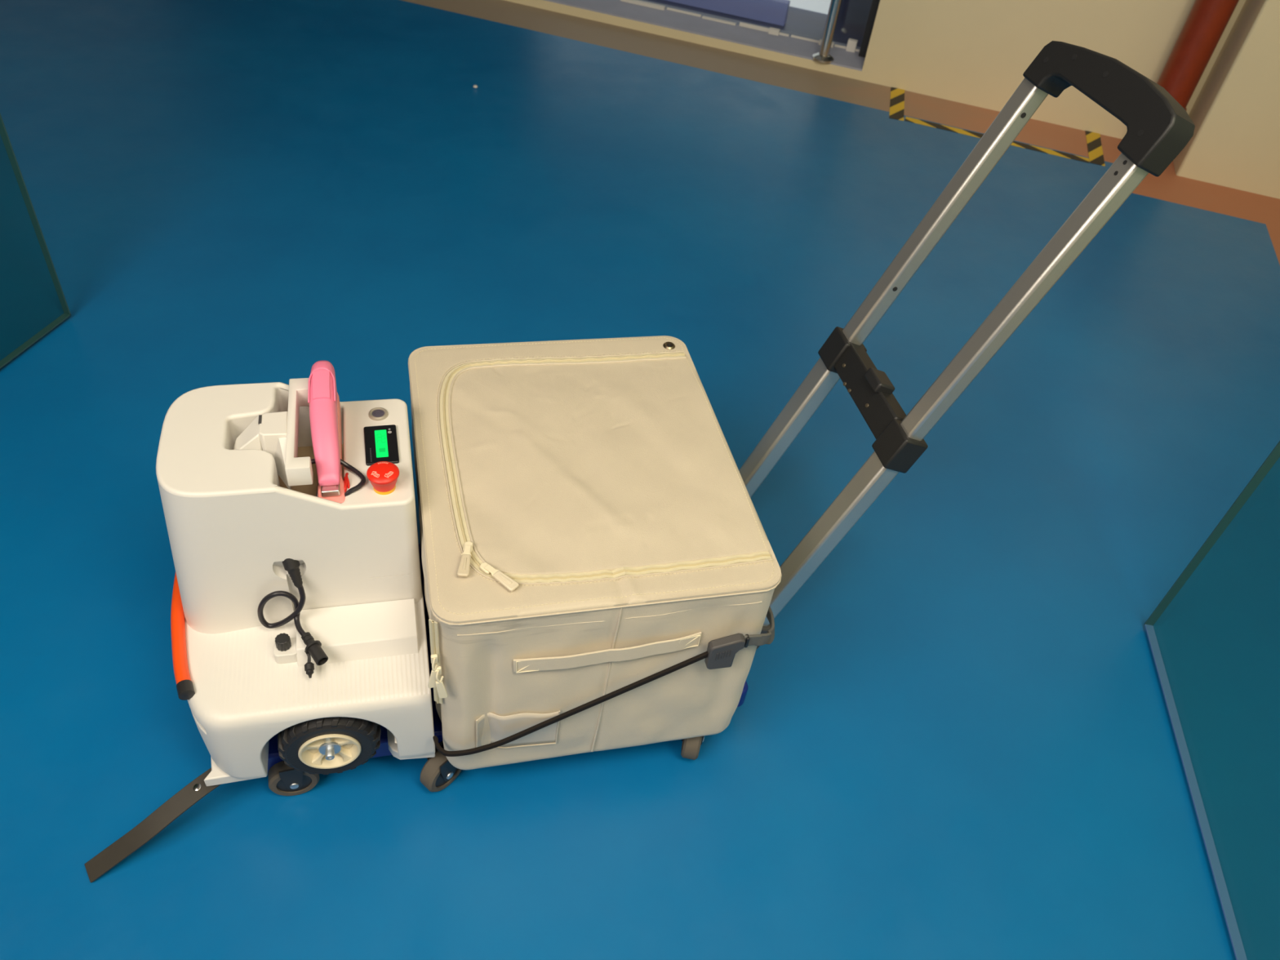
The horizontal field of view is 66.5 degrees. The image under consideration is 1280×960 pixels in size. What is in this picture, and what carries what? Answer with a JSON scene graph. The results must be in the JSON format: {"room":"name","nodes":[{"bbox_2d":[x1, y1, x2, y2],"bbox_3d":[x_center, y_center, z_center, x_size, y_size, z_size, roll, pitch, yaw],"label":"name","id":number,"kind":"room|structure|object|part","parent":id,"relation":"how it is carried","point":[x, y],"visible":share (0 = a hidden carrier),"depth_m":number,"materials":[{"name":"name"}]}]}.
{"room":"robotics laboratory","nodes":[
{"label":"robotics laboratory","id":0,"kind":"room"},
{"bbox_2d":[0,0,1279,959],"bbox_3d":[-1.747,-0.003,1.487,5.838,0.060,5.175,17,44,9],"label":"floor","id":1,"kind":"structure","parent":0,"point":[955,739],"depth_m":1.73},
{"bbox_2d":[0,113,71,368],"bbox_3d":[-1.096,-0.819,0.789,0.013,2.192,0.898,15,44,7],"label":"door","id":2,"kind":"structure","parent":1,"relation":"on","point":[3,133],"depth_m":1.75,"materials":[{"name":"green glass"}]},
{"bbox_2d":[84,377,435,882],"bbox_3d":[-0.469,0.124,1.169,0.404,0.455,0.464,-5,45,-13],"label":"robot","id":3,"kind":"object","parent":1,"relation":"on","point":[236,469],"visible":0.98,"depth_m":1.09,"materials":[{"name":"white plastic"}]},
{"bbox_3d":[-0.395,-0.042,1.062,0.029,0.052,0.038,-5,45,-13],"label":"cradle arm","id":4,"kind":"part","parent":3,"relation":"part of","materials":[{"name":"white plastic"}]},
{"bbox_3d":[-0.398,0.181,1.090,0.016,0.014,0.016,-5,45,-13],"label":"locking knob","id":5,"kind":"part","parent":3,"relation":"part of","materials":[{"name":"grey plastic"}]},
{"bbox_2d":[257,558,328,678],"bbox_3d":[-0.376,0.148,1.072,0.054,0.103,0.096,-30,55,-33],"label":"charging cable","id":6,"kind":"object","parent":3,"relation":"on","point":[313,649],"visible":1,"depth_m":1.08,"materials":[{"name":"black plastic"}]},
{"bbox_3d":[-0.390,0.133,1.087,0.064,0.093,0.043,20,44,12],"label":"cord","id":7,"kind":"part","parent":6,"relation":"part of","materials":[{"name":"black plastic"}]},
{"bbox_3d":[-0.427,0.210,1.303,0.273,0.016,0.396,-5,45,-13],"label":"plate","id":8,"kind":"part","parent":3,"relation":"part of","materials":[{"name":"white plastic"}]},
{"bbox_2d":[307,360,345,502],"bbox_3d":[-0.344,-0.052,1.072,0.033,0.096,0.164,-5,45,-13],"label":"stapler","id":9,"kind":"object","parent":3,"relation":"on","point":[323,399],"visible":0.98,"depth_m":1.05,"materials":[{"name":"pink plastic"}]},
{"bbox_2d":[322,484,337,488],"bbox_3d":[-0.343,-0.043,1.078,0.015,0.034,0.141,-5,45,-13],"label":"magazine","id":10,"kind":"object","parent":9,"relation":"on","point":[324,486],"depth_m":1.03,"materials":[{"name":"pink metal"}]},
{"bbox_2d":[318,742,341,755],"bbox_3d":[-0.357,0.310,1.125,0.025,0.025,0.003,-5,45,-13],"label":"washer","id":11,"kind":"object","parent":3,"relation":"in","point":[324,748],"depth_m":1.12,"materials":[{"name":"silver metal"}]},
{"bbox_2d":[368,407,388,421],"bbox_3d":[-0.306,-0.078,1.141,0.023,0.003,0.023,-5,45,-13],"label":"switch","id":12,"kind":"object","parent":3,"relation":"attached to","point":[375,414],"depth_m":1.14,"materials":[{"name":"grey metal"}]},
{"bbox_2d":[267,40,1195,795],"bbox_3d":[0.001,-0.055,1.142,0.975,0.852,0.406,-5,45,-13],"label":"luggage cart","id":13,"kind":"object","parent":1,"relation":"on","point":[1158,127],"visible":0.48,"depth_m":1.15,"materials":[{"name":"silver metal"}]},
{"bbox_2d":[408,335,782,769],"bbox_3d":[-0.092,0.077,1.273,0.388,0.317,0.472,-5,45,-13],"label":"bag","id":14,"kind":"object","parent":13,"relation":"on","point":[589,521],"visible":0.98,"depth_m":1.12,"materials":[{"name":"beige fabric"}]},
{"bbox_3d":[-0.215,0.187,1.021,0.007,0.012,0.004,-5,45,-13],"label":"zipper pull","id":15,"kind":"part","parent":14,"relation":"part of","materials":[{"name":"gold metal"}]},
{"bbox_3d":[-0.213,0.201,1.030,0.007,0.012,0.004,-5,45,-13],"label":"zipper pull","id":16,"kind":"part","parent":14,"relation":"part of","materials":[{"name":"gold metal"}]},
{"bbox_3d":[-0.183,0.071,1.041,0.010,0.004,0.015,5,43,-4],"label":"zipper pull","id":17,"kind":"part","parent":14,"relation":"part of","materials":[{"name":"gold metal"}]},
{"bbox_3d":[-0.161,0.092,1.023,0.015,0.004,0.010,33,48,24],"label":"zipper pull","id":18,"kind":"part","parent":14,"relation":"part of","materials":[{"name":"gold metal"}]},
{"bbox_3d":[-0.073,-0.031,1.174,0.377,0.017,0.464,-5,45,-13],"label":"lid","id":19,"kind":"part","parent":14,"relation":"part of","materials":[{"name":"beige fabric"}]},
{"bbox_2d":[432,605,774,756],"bbox_3d":[-0.004,0.224,1.139,0.458,0.168,0.121,-16,48,-24],"label":"strap","id":20,"kind":"object","parent":14,"relation":"attached to","point":[721,652],"visible":0.91,"depth_m":1.11,"materials":[{"name":"black plastic"}]},
{"bbox_3d":[-0.078,0.255,1.110,0.314,0.146,0.026,-1,44,-10],"label":"cord","id":21,"kind":"part","parent":20,"relation":"part of","materials":[{"name":"fabric"}]},
{"bbox_3d":[-0.033,0.191,1.069,0.211,0.028,0.009,-5,45,-14],"label":"carry handle","id":22,"kind":"part","parent":14,"relation":"part of","materials":[{"name":"beige fabric"}]},
{"bbox_3d":[0.183,-0.037,1.412,0.158,0.353,0.033,-5,45,-13],"label":"rail","id":23,"kind":"part","parent":13,"relation":"part of","materials":[{"name":"silver metal"}]},
{"bbox_3d":[0.225,0.094,1.280,0.158,0.353,0.033,-5,45,-13],"label":"rail","id":24,"kind":"part","parent":13,"relation":"part of","materials":[{"name":"silver metal"}]},
{"bbox_3d":[0.356,-0.306,1.199,0.179,0.415,0.028,-5,45,-13],"label":"rail","id":25,"kind":"part","parent":13,"relation":"part of","materials":[{"name":"silver metal"}]},
{"bbox_3d":[0.398,-0.175,1.067,0.179,0.415,0.028,-5,45,-13],"label":"rail","id":26,"kind":"part","parent":13,"relation":"part of","materials":[{"name":"silver metal"}]},
{"bbox_2d":[904,116,1088,163],"bbox_3d":[1.080,-1.033,2.961,0.556,0.001,0.034,17,44,9],"label":"tape","id":27,"kind":"object","parent":1,"relation":"on","point":[907,118],"visible":0.71,"depth_m":2.96,"materials":[{"name":"yellow plastic"}]},
{"bbox_2d":[1144,440,1279,959],"bbox_3d":[0.861,-0.253,0.494,0.013,2.192,0.912,11,43,3],"label":"panel frame","id":28,"kind":"structure","parent":1,"relation":"on","point":[1227,908],"depth_m":1.38,"materials":[{"name":"green glass"}]},
{"bbox_2d":[504,0,1245,138],"bbox_3d":[-0.546,-2.797,2.569,6.200,2.860,0.210,17,44,9],"label":"wall","id":29,"kind":"structure","parent":0,"point":[978,53],"depth_m":3.03,"materials":[{"name":"beige paint"}]},
{"bbox_2d":[544,0,879,71],"bbox_3d":[-1.315,-2.870,2.830,4.622,2.272,0.203,17,44,9],"label":"window","id":30,"kind":"structure","parent":29,"relation":"in","point":[849,55],"depth_m":3.31,"materials":[{"name":"clear glass"}]},
{"bbox_2d":[812,0,841,63],"bbox_3d":[-0.466,-2.109,3.030,2.600,1.066,0.072,17,44,9],"label":"post","id":31,"kind":"object","parent":30,"relation":"on","point":[823,56],"visible":1,"depth_m":3.14,"materials":[{"name":"silver metal"}]},
{"bbox_2d":[401,0,1279,264],"bbox_3d":[-1.610,-0.038,1.545,6.060,0.060,5.385,17,44,9],"label":"trim","id":32,"kind":"structure","parent":29,"relation":"attached to","point":[1168,186],"depth_m":3.13,"materials":[{"name":"red paint"}]},
{"bbox_2d":[888,87,904,120],"bbox_3d":[0.813,-1.190,3.086,0.045,0.001,0.259,13,43,5],"label":"tape","id":33,"kind":"object","parent":32,"relation":"on","point":[896,102],"visible":1,"depth_m":3.08,"materials":[{"name":"yellow plastic"}]},
{"bbox_2d":[1084,130,1105,166],"bbox_3d":[1.395,-1.019,2.994,0.045,0.001,0.250,15,44,7],"label":"tape","id":34,"kind":"object","parent":32,"relation":"on","point":[1095,154],"visible":1,"depth_m":2.99,"materials":[{"name":"yellow plastic"}]},
{"bbox_2d":[1156,0,1239,110],"bbox_3d":[1.701,-2.015,2.054,0.114,2.790,0.119,-5,45,-13],"label":"pipe","id":35,"kind":"object","parent":29,"relation":"attached to","point":[1206,21],"visible":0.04,"depth_m":2.76,"materials":[{"name":"paint"}]},
{"bbox_2d":[1173,0,1279,199],"bbox_3d":[2.050,-1.875,1.996,0.588,2.860,0.193,17,44,9],"label":"wall column","id":36,"kind":"structure","parent":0,"point":[1234,143],"depth_m":2.77,"materials":[{"name":"beige paint"}]},
{"label":"outside","id":37,"kind":"structure","parent":0,"visible":0},
{"bbox_2d":[647,0,872,47],"bbox_3d":[-0.355,-2.494,4.310,6.200,0.080,2.005,17,44,9],"label":"floor","id":38,"kind":"structure","parent":37,"point":[853,15],"depth_m":3.50,"materials":[{"name":"grey"}]},
{"bbox_2d":[664,0,790,26],"bbox_3d":[-0.006,-1.792,3.510,1.103,0.077,0.040,17,44,9],"label":"panel","id":39,"kind":"object","parent":38,"relation":"on","point":[771,11],"visible":1,"depth_m":3.44,"materials":[{"name":"blue paint"}]},
{"bbox_2d":[788,0,831,14],"bbox_3d":[0.191,-2.048,3.515,1.130,0.480,0.030,17,44,9],"label":"board","id":40,"kind":"object","parent":38,"relation":"on","point":[817,6],"visible":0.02,"depth_m":3.58,"materials":[{"name":"white paint"}]}
]}

